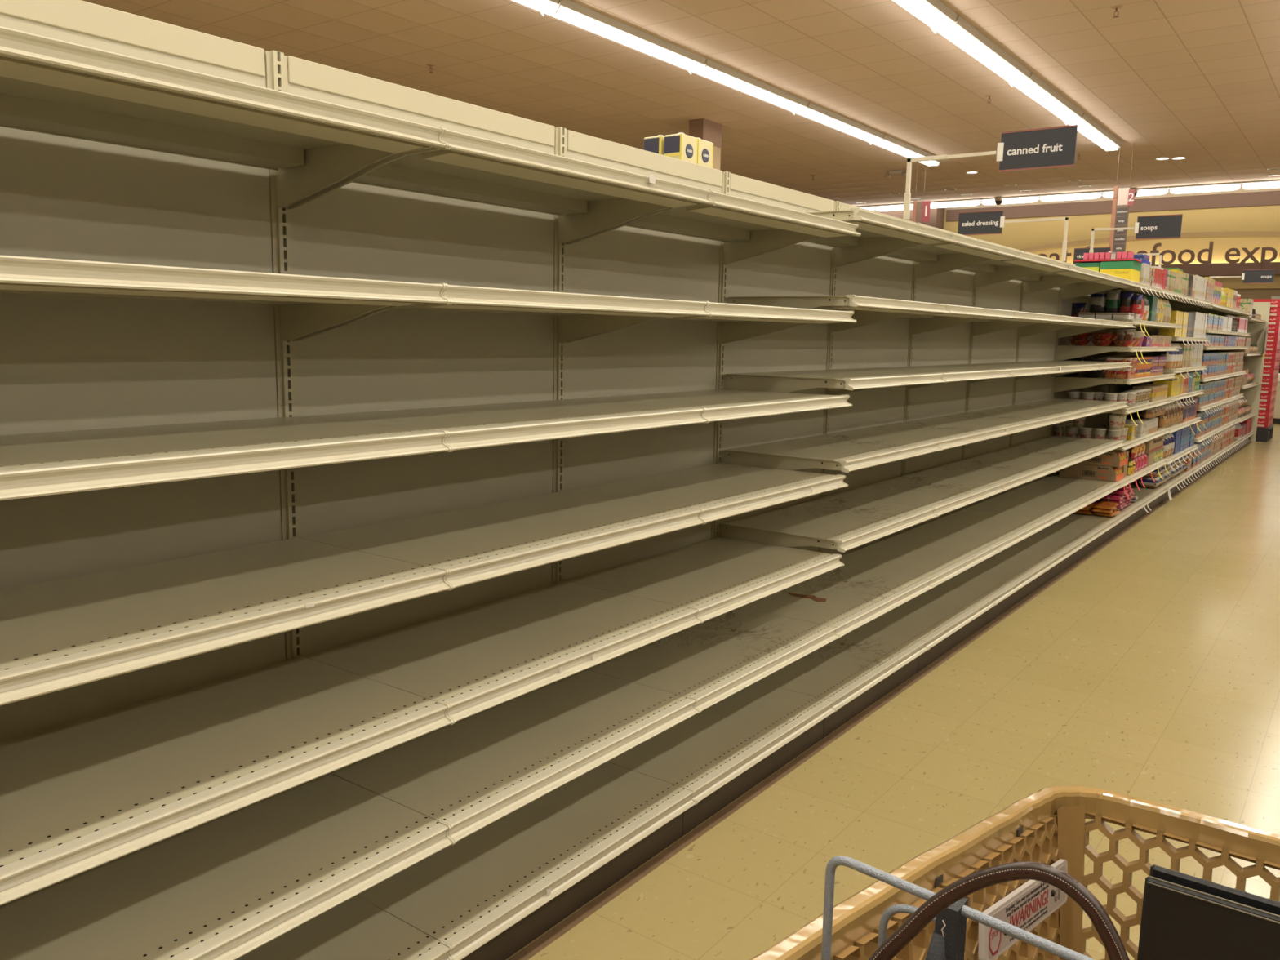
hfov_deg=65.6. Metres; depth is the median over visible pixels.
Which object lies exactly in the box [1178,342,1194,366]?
carton
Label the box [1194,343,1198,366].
carton
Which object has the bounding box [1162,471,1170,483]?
packet
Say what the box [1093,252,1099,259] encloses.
carton
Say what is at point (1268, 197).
trim
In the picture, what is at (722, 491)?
metal shelf
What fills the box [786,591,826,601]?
stain
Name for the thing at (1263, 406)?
carton
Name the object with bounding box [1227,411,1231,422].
carton
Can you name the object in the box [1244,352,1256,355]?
metal shelf
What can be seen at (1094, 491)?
metal shelf
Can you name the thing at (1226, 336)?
carton
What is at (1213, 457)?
metal shelf
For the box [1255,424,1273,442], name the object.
display base
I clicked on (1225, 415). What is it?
carton
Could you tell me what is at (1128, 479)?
metal shelf
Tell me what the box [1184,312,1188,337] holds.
carton
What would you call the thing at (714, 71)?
fluorescent light
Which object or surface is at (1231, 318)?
carton
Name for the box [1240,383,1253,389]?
metal shelf
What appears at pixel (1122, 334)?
cup
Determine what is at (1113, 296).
snack bag
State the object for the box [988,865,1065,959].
warning label
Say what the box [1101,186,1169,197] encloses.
light
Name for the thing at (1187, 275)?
carton
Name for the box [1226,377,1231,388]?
carton
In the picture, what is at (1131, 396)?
cup
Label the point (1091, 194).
light
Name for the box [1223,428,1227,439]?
carton
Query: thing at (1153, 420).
carton
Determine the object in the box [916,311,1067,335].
metal shelf
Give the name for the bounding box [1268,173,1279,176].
recessed light
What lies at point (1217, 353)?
carton
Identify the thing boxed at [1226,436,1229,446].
carton
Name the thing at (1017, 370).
metal shelf
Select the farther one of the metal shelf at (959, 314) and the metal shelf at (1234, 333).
the metal shelf at (1234, 333)
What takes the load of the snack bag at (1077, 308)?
on the metal shelf at (1147, 323)
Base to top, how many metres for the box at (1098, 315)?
0.044 m
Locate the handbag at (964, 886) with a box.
[868,861,1129,959]
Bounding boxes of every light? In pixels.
[512,0,559,12]
[539,0,706,71]
[687,58,808,111]
[791,102,884,142]
[857,204,875,210]
[868,133,941,165]
[874,202,913,211]
[884,169,906,177]
[893,0,957,29]
[930,14,1031,84]
[930,198,982,208]
[965,171,977,173]
[980,194,1039,204]
[1004,183,1017,186]
[1008,71,1083,122]
[1039,191,1102,201]
[1062,112,1121,151]
[1067,179,1080,182]
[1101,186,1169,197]
[1155,157,1170,159]
[1168,182,1241,194]
[1171,156,1186,159]
[1241,179,1279,189]
[1267,167,1279,169]
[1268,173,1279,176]
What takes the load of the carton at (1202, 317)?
on the metal shelf at (1204, 340)
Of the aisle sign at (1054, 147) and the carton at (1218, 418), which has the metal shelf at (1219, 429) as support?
the carton at (1218, 418)
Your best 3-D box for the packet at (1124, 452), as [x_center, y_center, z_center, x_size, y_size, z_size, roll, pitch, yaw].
[3.574,-0.166,7.335,0.023,0.091,0.081,7,10,36]
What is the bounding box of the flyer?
[1259,353,1264,383]
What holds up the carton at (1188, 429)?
on the metal shelf at (1189, 449)
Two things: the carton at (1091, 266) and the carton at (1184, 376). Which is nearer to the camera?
the carton at (1091, 266)
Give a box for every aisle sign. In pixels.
[902,124,1077,219]
[957,209,1068,261]
[1073,247,1162,266]
[1088,213,1182,253]
[1208,269,1275,283]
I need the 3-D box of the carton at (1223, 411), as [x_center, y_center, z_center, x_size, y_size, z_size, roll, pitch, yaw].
[6.883,-0.843,11.853,0.152,0.124,0.222,7,10,36]
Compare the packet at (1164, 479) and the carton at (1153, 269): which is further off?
the packet at (1164, 479)
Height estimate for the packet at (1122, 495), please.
0.029 m
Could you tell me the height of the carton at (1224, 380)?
0.119 m
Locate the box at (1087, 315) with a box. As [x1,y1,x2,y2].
[1078,312,1095,319]
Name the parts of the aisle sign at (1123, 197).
list panel, list panel, list panel, list panel, list panel, pale panel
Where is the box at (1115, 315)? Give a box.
[1112,312,1133,319]
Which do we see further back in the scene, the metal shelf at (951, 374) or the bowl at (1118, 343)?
the bowl at (1118, 343)
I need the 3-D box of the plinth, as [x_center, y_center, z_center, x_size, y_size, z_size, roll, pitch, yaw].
[3.495,0.363,7.298,0.053,0.112,18.588,7,10,36]
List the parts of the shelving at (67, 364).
rail, panel, rail, panel, panel, rail, panel, rail, panel, rail, panel, rail, panel, rail, panel, rail, panel, panel, panel, panel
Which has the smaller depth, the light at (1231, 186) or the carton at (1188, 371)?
the carton at (1188, 371)
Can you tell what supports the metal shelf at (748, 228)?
attached to the shelving at (67, 364)
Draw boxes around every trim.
[946,191,1279,221]
[1019,231,1279,252]
[1150,262,1279,276]
[1221,281,1279,288]
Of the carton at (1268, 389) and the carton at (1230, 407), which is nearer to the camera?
the carton at (1230, 407)
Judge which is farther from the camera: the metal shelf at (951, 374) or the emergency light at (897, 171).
the emergency light at (897, 171)
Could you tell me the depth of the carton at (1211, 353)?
10.45 m
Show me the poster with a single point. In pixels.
(1267, 329)
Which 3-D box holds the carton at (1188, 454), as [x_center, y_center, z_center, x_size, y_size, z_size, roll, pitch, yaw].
[5.447,-0.244,9.969,0.127,0.098,0.140,7,10,35]
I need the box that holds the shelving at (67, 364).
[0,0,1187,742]
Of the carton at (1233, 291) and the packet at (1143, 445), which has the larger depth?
the carton at (1233, 291)
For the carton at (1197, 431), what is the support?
on the metal shelf at (1206, 435)
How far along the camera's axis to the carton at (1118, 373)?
7.16 m
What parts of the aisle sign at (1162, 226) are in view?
arm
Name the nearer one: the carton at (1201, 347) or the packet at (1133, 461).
the packet at (1133, 461)
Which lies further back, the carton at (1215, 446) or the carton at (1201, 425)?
the carton at (1215, 446)
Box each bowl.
[1068,339,1090,346]
[1071,333,1090,339]
[1090,333,1113,339]
[1090,339,1113,346]
[1109,333,1117,339]
[1113,340,1136,346]
[1132,340,1140,346]
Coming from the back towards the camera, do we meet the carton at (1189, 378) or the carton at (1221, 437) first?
the carton at (1221, 437)
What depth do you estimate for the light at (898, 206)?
22.59 m
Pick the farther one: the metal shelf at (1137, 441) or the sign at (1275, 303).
the sign at (1275, 303)
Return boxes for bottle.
[1220,291,1223,305]
[1222,287,1225,306]
[1229,315,1234,331]
[1233,315,1238,332]
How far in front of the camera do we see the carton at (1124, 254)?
7.01 m
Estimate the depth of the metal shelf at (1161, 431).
8.31 m
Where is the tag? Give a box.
[1167,487,1172,500]
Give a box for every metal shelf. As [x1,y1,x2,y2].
[0,26,448,208]
[0,254,449,341]
[0,416,451,500]
[0,537,452,705]
[0,656,453,905]
[0,773,454,959]
[235,895,453,959]
[288,127,715,243]
[292,283,711,342]
[295,399,708,452]
[298,490,706,590]
[302,581,702,724]
[329,669,700,844]
[356,761,697,959]
[562,536,844,623]
[564,190,861,264]
[564,301,856,343]
[565,462,848,524]
[569,389,852,422]
[586,607,840,712]
[607,681,836,804]
[719,495,937,552]
[720,433,942,472]
[723,369,946,395]
[726,294,951,331]
[740,565,933,638]
[757,627,929,711]
[804,208,955,266]
[826,474,1005,516]
[831,421,1009,450]
[835,366,1013,395]
[837,303,1018,333]
[839,233,1022,277]
[839,532,1001,586]
[858,587,997,648]
[902,508,1051,551]
[908,457,1055,490]
[911,411,1059,434]
[913,364,1063,388]
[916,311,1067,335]
[917,252,1071,286]
[933,557,1047,604]
[962,490,1090,524]
[965,445,1093,471]
[973,404,1097,422]
[975,361,1102,382]
[977,265,1110,293]
[977,315,1105,337]
[991,533,1086,570]
[1008,475,1121,503]
[1015,435,1125,457]
[1021,398,1128,414]
[1022,319,1136,337]
[1026,275,1140,299]
[1026,360,1133,375]
[1035,514,1118,544]
[1050,469,1146,487]
[1053,374,1155,391]
[1057,345,1158,360]
[1063,283,1163,299]
[1071,502,1143,523]
[1076,432,1150,450]
[1088,319,1160,335]
[1092,424,1170,439]
[1099,402,1152,414]
[1102,372,1176,384]
[1102,396,1173,407]
[1107,322,1181,333]
[1112,345,1178,357]
[1115,336,1195,345]
[1119,288,1183,302]
[1130,475,1182,492]
[1130,486,1164,506]
[1133,416,1201,426]
[1140,458,1168,474]
[1149,376,1217,384]
[1151,346,1221,355]
[1153,328,1222,335]
[1162,294,1199,304]
[1162,451,1184,465]
[1163,367,1193,373]
[1166,392,1190,401]
[1166,422,1187,433]
[1170,298,1213,311]
[1171,337,1209,343]
[1173,302,1225,311]
[1173,468,1196,481]
[1178,444,1199,455]
[1188,389,1204,396]
[1191,365,1207,371]
[1191,460,1208,471]
[1194,432,1212,442]
[1196,403,1214,411]
[1198,306,1235,313]
[1203,346,1231,351]
[1203,346,1240,352]
[1204,453,1220,462]
[1205,330,1233,334]
[1208,426,1222,435]
[1211,309,1244,315]
[1212,400,1226,406]
[1213,373,1228,379]
[1214,346,1249,351]
[1216,446,1230,455]
[1217,331,1242,335]
[1220,422,1232,430]
[1222,311,1253,316]
[1222,396,1235,403]
[1223,372,1238,377]
[1226,440,1238,448]
[1229,332,1250,336]
[1230,417,1241,425]
[1232,393,1244,399]
[1233,370,1246,375]
[1233,435,1247,443]
[1238,415,1248,422]
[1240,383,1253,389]
[1242,411,1257,417]
[1243,317,1260,321]
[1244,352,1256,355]
[1244,431,1254,437]
[1247,319,1266,324]
[1247,382,1260,386]
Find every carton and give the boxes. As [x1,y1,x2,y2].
[1075,262,1100,271]
[1083,253,1088,259]
[1088,253,1094,259]
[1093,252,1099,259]
[1099,252,1105,259]
[1105,252,1111,259]
[1105,368,1136,378]
[1106,357,1137,368]
[1111,252,1116,258]
[1114,356,1144,367]
[1115,252,1122,258]
[1121,251,1128,258]
[1122,450,1128,476]
[1124,418,1149,436]
[1124,424,1135,439]
[1127,251,1133,258]
[1132,383,1168,401]
[1133,253,1146,260]
[1135,355,1159,366]
[1135,356,1151,367]
[1135,367,1143,377]
[1137,418,1151,433]
[1138,262,1147,284]
[1140,417,1154,432]
[1141,335,1151,346]
[1142,355,1166,365]
[1142,366,1151,377]
[1142,417,1156,431]
[1145,295,1157,321]
[1145,334,1171,346]
[1146,264,1150,285]
[1148,267,1152,285]
[1150,266,1159,287]
[1150,365,1158,375]
[1151,267,1155,286]
[1152,373,1177,396]
[1153,417,1158,431]
[1156,266,1161,288]
[1157,365,1164,374]
[1158,311,1178,336]
[1160,267,1163,288]
[1161,268,1165,288]
[1163,267,1182,293]
[1164,269,1167,289]
[1166,270,1170,290]
[1167,373,1184,394]
[1168,271,1173,291]
[1172,271,1176,292]
[1172,428,1182,453]
[1175,373,1179,395]
[1176,311,1181,336]
[1176,373,1186,393]
[1177,373,1181,394]
[1178,311,1183,337]
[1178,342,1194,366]
[1179,343,1186,368]
[1179,427,1184,451]
[1180,272,1184,293]
[1180,398,1186,422]
[1181,311,1186,337]
[1181,372,1191,392]
[1182,272,1186,294]
[1182,426,1187,449]
[1183,461,1189,471]
[1184,273,1188,295]
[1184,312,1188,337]
[1184,343,1188,367]
[1184,373,1187,393]
[1184,398,1188,421]
[1185,426,1189,448]
[1185,452,1191,462]
[1186,273,1191,296]
[1186,311,1198,337]
[1186,312,1190,337]
[1186,343,1190,367]
[1186,373,1189,392]
[1186,397,1192,420]
[1186,398,1190,420]
[1187,313,1191,337]
[1187,371,1199,390]
[1187,425,1191,447]
[1188,274,1193,297]
[1188,334,1208,346]
[1188,343,1192,367]
[1189,372,1192,391]
[1189,424,1194,446]
[1190,313,1193,337]
[1190,396,1195,418]
[1191,276,1195,297]
[1191,313,1195,337]
[1191,343,1196,366]
[1191,372,1194,391]
[1191,423,1195,444]
[1191,455,1196,466]
[1192,277,1195,297]
[1192,372,1195,391]
[1192,396,1196,418]
[1192,445,1198,457]
[1193,275,1199,297]
[1193,371,1200,390]
[1193,395,1202,407]
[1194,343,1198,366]
[1194,367,1205,377]
[1194,372,1197,391]
[1194,425,1199,438]
[1194,442,1201,454]
[1195,312,1199,337]
[1195,343,1200,366]
[1195,396,1197,417]
[1195,411,1204,424]
[1195,413,1200,426]
[1195,453,1200,465]
[1196,275,1200,298]
[1196,441,1204,453]
[1197,312,1201,337]
[1197,382,1203,395]
[1198,276,1203,299]
[1198,343,1203,366]
[1199,312,1203,337]
[1199,423,1203,436]
[1200,277,1204,299]
[1200,313,1204,337]
[1200,382,1207,395]
[1200,451,1204,462]
[1201,353,1207,365]
[1201,394,1205,406]
[1202,276,1210,301]
[1202,278,1207,300]
[1202,352,1210,365]
[1202,382,1209,394]
[1202,410,1207,423]
[1202,422,1205,435]
[1202,440,1207,451]
[1203,313,1207,337]
[1203,450,1206,461]
[1204,364,1208,377]
[1204,393,1208,404]
[1204,421,1208,434]
[1205,409,1208,422]
[1205,448,1208,459]
[1206,313,1211,328]
[1206,381,1212,392]
[1207,334,1211,346]
[1207,364,1211,377]
[1207,392,1212,404]
[1208,278,1213,302]
[1208,351,1226,363]
[1208,352,1213,364]
[1208,408,1213,421]
[1208,420,1211,431]
[1208,437,1212,448]
[1209,314,1213,329]
[1210,334,1214,346]
[1210,364,1214,376]
[1210,408,1215,419]
[1210,418,1214,431]
[1210,435,1215,446]
[1210,445,1213,456]
[1211,279,1214,302]
[1211,380,1215,392]
[1211,391,1214,403]
[1212,314,1216,329]
[1212,352,1216,364]
[1212,380,1217,391]
[1213,280,1217,303]
[1213,334,1217,346]
[1213,351,1229,363]
[1213,364,1217,375]
[1213,391,1217,402]
[1213,406,1217,418]
[1213,417,1217,429]
[1213,434,1217,444]
[1213,444,1217,454]
[1214,315,1218,329]
[1214,352,1218,364]
[1215,281,1219,304]
[1215,379,1221,391]
[1216,335,1219,346]
[1216,364,1220,375]
[1216,390,1219,401]
[1216,416,1219,428]
[1216,442,1219,452]
[1217,282,1222,305]
[1217,315,1221,329]
[1217,352,1221,364]
[1217,405,1220,417]
[1218,335,1222,346]
[1218,389,1222,400]
[1218,415,1222,426]
[1219,351,1231,363]
[1219,364,1222,374]
[1219,378,1226,389]
[1219,379,1223,390]
[1219,404,1222,416]
[1219,431,1223,441]
[1220,315,1223,330]
[1220,352,1223,364]
[1220,439,1224,449]
[1221,363,1225,374]
[1222,288,1230,306]
[1222,316,1226,330]
[1222,335,1225,346]
[1222,337,1250,353]
[1222,389,1225,399]
[1222,404,1225,415]
[1223,363,1226,373]
[1223,413,1226,424]
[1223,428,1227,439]
[1224,316,1227,330]
[1224,335,1227,346]
[1224,403,1228,414]
[1225,351,1232,362]
[1226,317,1231,331]
[1226,335,1230,346]
[1226,363,1229,373]
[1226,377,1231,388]
[1226,412,1229,423]
[1226,427,1231,437]
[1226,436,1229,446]
[1227,386,1232,397]
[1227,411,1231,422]
[1228,288,1231,307]
[1228,336,1231,346]
[1228,362,1231,373]
[1228,377,1233,387]
[1228,401,1232,412]
[1228,426,1233,435]
[1228,435,1232,444]
[1229,317,1232,331]
[1230,289,1234,307]
[1231,290,1235,308]
[1231,336,1234,346]
[1231,351,1235,362]
[1231,362,1235,373]
[1231,376,1237,386]
[1231,400,1235,411]
[1231,410,1234,421]
[1233,386,1236,395]
[1233,424,1244,436]
[1234,290,1237,308]
[1234,351,1237,362]
[1234,426,1240,439]
[1235,298,1252,317]
[1235,317,1242,332]
[1235,361,1239,372]
[1235,375,1242,385]
[1235,399,1239,409]
[1235,408,1238,418]
[1235,423,1246,435]
[1235,426,1242,438]
[1236,336,1240,346]
[1236,351,1239,362]
[1236,376,1239,386]
[1237,419,1248,434]
[1238,361,1241,372]
[1239,351,1242,361]
[1240,317,1244,332]
[1240,369,1248,386]
[1242,337,1245,346]
[1244,318,1248,333]
[1247,418,1250,433]
[1248,417,1253,432]
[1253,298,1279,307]
[1257,410,1271,419]
[1257,418,1269,427]
[1258,401,1271,410]
[1259,393,1272,402]
[1260,385,1273,394]
[1262,368,1275,377]
[1262,376,1274,385]
[1263,359,1275,368]
[1264,351,1277,359]
[1266,333,1279,342]
[1266,342,1278,351]
[1267,324,1279,333]
[1268,316,1279,325]
[1269,307,1279,316]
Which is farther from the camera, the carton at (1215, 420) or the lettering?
the lettering
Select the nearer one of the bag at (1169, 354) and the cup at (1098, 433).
the cup at (1098, 433)
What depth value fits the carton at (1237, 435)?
13.33 m
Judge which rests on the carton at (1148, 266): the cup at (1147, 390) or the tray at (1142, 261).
the tray at (1142, 261)
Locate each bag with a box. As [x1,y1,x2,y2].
[1071,302,1086,317]
[1088,290,1106,312]
[1105,288,1120,312]
[1119,291,1133,312]
[1130,294,1142,313]
[1130,494,1138,502]
[1131,293,1144,319]
[1140,408,1155,417]
[1142,295,1149,320]
[1151,407,1158,417]
[1155,297,1160,321]
[1155,303,1158,320]
[1155,406,1161,416]
[1156,404,1168,427]
[1159,297,1164,322]
[1159,404,1165,414]
[1160,345,1173,368]
[1162,299,1168,322]
[1162,440,1165,457]
[1163,434,1168,457]
[1165,300,1171,323]
[1165,404,1171,426]
[1165,433,1172,456]
[1168,403,1174,426]
[1168,432,1174,454]
[1170,342,1177,368]
[1171,401,1177,425]
[1173,342,1180,368]
[1174,400,1181,423]
[1176,342,1182,368]
[1177,400,1183,422]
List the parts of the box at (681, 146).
navy panel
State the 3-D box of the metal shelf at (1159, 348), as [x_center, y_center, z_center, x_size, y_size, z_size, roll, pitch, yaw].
[4.114,-1.058,8.261,0.515,0.117,0.972,7,10,36]
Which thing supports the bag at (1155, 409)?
on the carton at (1157, 420)
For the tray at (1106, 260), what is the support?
on the case at (1129, 270)
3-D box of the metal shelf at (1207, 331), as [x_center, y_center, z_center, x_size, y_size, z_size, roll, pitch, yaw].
[5.779,-1.528,10.450,0.515,0.117,0.934,7,10,36]
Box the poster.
[1263,326,1268,355]
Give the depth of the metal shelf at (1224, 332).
11.07 m
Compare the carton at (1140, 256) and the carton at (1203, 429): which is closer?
the carton at (1140, 256)
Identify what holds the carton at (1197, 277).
on the metal shelf at (1181, 305)
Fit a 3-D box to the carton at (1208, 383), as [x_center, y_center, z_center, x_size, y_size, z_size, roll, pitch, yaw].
[5.952,-0.982,10.556,0.152,0.119,0.216,7,10,36]
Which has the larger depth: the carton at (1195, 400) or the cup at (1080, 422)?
the carton at (1195, 400)
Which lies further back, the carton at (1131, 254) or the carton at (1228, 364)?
the carton at (1228, 364)
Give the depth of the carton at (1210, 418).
10.88 m
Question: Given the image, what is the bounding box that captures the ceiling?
[81,0,1279,206]
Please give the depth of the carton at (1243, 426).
13.78 m
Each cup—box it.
[1052,425,1065,436]
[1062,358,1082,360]
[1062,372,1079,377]
[1066,426,1078,437]
[1067,391,1080,399]
[1073,417,1085,427]
[1079,426,1093,438]
[1081,391,1094,399]
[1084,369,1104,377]
[1093,391,1103,400]
[1093,427,1106,439]
[1103,392,1117,401]
[1107,429,1121,439]
[1108,414,1122,429]
[1113,413,1126,428]
[1114,392,1128,401]
[1115,328,1135,340]
[1120,428,1125,443]
[1123,427,1128,442]
[1124,331,1145,346]
[1124,391,1137,405]
[1124,392,1135,407]
[1124,423,1137,439]
[1125,390,1140,404]
[1131,389,1146,404]
[1134,388,1148,403]
[1135,390,1143,404]
[1141,388,1151,402]
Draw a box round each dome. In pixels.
[994,196,1003,204]
[1130,187,1138,196]
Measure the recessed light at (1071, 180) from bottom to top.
0.009 m
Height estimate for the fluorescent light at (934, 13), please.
0.137 m
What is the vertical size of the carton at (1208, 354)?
0.124 m
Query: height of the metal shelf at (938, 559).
0.117 m
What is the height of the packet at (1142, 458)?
0.109 m
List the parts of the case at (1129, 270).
green lid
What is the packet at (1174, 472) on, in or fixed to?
on the metal shelf at (1171, 482)
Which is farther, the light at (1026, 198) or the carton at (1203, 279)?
the light at (1026, 198)
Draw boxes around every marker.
[911,171,930,224]
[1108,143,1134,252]
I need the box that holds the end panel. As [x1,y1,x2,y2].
[1235,302,1271,441]
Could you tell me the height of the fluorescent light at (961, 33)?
0.137 m
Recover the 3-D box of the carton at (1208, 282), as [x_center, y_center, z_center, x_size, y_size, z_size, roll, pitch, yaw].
[5.528,-1.885,9.834,0.178,0.234,0.181,7,10,36]
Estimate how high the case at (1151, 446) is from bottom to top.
0.117 m
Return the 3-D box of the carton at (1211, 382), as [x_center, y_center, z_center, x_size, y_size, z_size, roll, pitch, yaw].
[6.081,-1.006,10.731,0.152,0.119,0.216,7,10,36]
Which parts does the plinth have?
kick plate, kick plate, kick plate, kick plate, kick plate, kick plate, kick plate, kick plate, kick plate, kick plate, kick plate, kick plate, kick plate, kick plate, kick plate, kick plate, kick plate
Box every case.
[1058,463,1124,481]
[1077,449,1128,467]
[1099,260,1142,282]
[1124,435,1164,453]
[1128,448,1163,466]
[1137,864,1279,959]
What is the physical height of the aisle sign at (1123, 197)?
1.824 m
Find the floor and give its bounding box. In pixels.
[506,423,1279,959]
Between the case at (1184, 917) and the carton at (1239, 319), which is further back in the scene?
the carton at (1239, 319)
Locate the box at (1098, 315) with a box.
[1095,312,1112,319]
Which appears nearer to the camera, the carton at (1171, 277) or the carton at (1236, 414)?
the carton at (1171, 277)
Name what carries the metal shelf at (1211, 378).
attached to the shelving at (67, 364)
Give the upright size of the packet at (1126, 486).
0.029 m
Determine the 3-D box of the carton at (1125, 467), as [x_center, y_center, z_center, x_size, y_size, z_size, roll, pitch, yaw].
[3.592,-0.128,7.507,0.153,0.190,0.132,7,10,36]
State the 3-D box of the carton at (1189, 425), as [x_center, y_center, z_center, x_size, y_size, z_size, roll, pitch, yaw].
[5.373,-0.436,9.843,0.127,0.213,0.145,7,10,35]
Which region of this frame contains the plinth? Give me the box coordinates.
[461,436,1252,959]
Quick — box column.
[688,118,722,169]
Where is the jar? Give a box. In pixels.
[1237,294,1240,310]
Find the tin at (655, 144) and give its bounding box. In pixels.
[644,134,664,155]
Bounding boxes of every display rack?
[1271,296,1279,424]
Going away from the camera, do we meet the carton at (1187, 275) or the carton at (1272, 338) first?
the carton at (1187, 275)
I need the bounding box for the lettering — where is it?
[1039,241,1279,269]
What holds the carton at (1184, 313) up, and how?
on the metal shelf at (1174, 339)
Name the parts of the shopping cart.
seat rod, warning plate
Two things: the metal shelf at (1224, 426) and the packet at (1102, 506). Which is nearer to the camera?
the packet at (1102, 506)
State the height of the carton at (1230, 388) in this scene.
0.119 m
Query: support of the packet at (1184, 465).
on the metal shelf at (1184, 475)
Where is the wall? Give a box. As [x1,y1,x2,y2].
[943,187,1279,299]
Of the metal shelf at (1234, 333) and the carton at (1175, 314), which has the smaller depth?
the carton at (1175, 314)
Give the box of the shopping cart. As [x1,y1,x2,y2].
[748,786,1279,959]
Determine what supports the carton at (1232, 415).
on the metal shelf at (1237, 420)
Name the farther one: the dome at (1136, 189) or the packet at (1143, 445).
the dome at (1136, 189)
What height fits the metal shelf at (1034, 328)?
0.117 m
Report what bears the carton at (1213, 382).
on the carton at (1212, 397)
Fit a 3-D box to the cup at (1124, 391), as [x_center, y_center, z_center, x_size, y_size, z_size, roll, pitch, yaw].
[3.682,-0.612,7.458,0.091,0.105,0.091,-1,9,-14]
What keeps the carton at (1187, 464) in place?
on the metal shelf at (1184, 475)
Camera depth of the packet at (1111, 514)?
7.25 m
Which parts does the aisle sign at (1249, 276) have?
arm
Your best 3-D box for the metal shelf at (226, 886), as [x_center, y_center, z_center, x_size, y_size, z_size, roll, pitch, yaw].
[-0.853,0.781,1.807,0.515,0.117,0.907,7,10,36]
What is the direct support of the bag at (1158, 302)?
on the metal shelf at (1163, 325)
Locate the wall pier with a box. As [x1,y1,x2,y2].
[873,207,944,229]
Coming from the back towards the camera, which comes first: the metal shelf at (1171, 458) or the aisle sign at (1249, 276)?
the aisle sign at (1249, 276)
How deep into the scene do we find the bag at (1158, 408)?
8.35 m
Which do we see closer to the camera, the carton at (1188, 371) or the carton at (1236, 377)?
the carton at (1188, 371)
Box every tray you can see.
[1074,258,1141,262]
[1141,260,1151,265]
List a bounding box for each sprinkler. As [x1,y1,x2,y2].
[426,63,435,73]
[985,94,993,103]
[1111,4,1122,17]
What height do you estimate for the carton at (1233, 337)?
0.119 m
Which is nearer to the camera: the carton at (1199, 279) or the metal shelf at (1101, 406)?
the metal shelf at (1101, 406)
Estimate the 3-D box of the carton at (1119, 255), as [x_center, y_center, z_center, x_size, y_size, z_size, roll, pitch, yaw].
[3.403,-1.585,7.047,0.030,0.061,0.043,7,10,36]
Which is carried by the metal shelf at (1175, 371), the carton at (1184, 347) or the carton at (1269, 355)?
the carton at (1184, 347)
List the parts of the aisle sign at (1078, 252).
arm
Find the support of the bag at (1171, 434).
on the metal shelf at (1171, 458)
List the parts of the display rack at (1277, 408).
kick plate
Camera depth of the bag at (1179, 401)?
9.30 m
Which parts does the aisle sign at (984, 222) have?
arm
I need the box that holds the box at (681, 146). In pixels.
[663,132,697,164]
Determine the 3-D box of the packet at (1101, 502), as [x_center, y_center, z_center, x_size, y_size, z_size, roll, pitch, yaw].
[3.479,0.179,7.379,0.137,0.029,0.112,7,10,33]
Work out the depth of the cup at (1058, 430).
7.36 m
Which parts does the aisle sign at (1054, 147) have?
arm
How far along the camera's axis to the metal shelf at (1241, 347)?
12.79 m
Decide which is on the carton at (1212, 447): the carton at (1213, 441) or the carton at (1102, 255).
the carton at (1213, 441)
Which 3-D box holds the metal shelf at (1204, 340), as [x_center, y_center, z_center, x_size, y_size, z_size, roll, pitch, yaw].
[5.227,-1.341,9.730,0.515,0.117,0.908,7,10,36]
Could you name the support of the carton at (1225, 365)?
on the metal shelf at (1229, 375)
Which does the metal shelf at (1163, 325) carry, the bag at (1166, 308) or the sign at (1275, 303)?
the bag at (1166, 308)
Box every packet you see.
[1075,510,1095,515]
[1079,506,1090,511]
[1087,503,1096,508]
[1091,507,1112,513]
[1092,503,1115,509]
[1093,511,1118,516]
[1096,501,1119,506]
[1102,495,1123,500]
[1102,499,1124,504]
[1106,493,1126,497]
[1110,489,1128,494]
[1115,504,1124,508]
[1116,466,1119,475]
[1119,485,1129,489]
[1123,450,1125,459]
[1123,496,1131,500]
[1126,461,1133,475]
[1128,445,1137,458]
[1131,457,1137,472]
[1131,459,1135,474]
[1136,456,1141,471]
[1137,444,1142,457]
[1138,475,1161,488]
[1140,442,1145,455]
[1140,455,1144,469]
[1142,453,1147,467]
[1144,466,1163,476]
[1157,474,1166,485]
[1160,465,1168,474]
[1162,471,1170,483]
[1165,470,1173,479]
[1168,462,1174,470]
[1169,468,1177,478]
[1173,466,1180,475]
[1174,457,1182,466]
[1177,464,1184,474]
[1179,462,1186,471]
[1248,373,1254,382]
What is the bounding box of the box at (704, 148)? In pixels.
[695,137,713,168]
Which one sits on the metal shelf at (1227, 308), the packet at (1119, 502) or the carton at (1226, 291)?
the carton at (1226, 291)

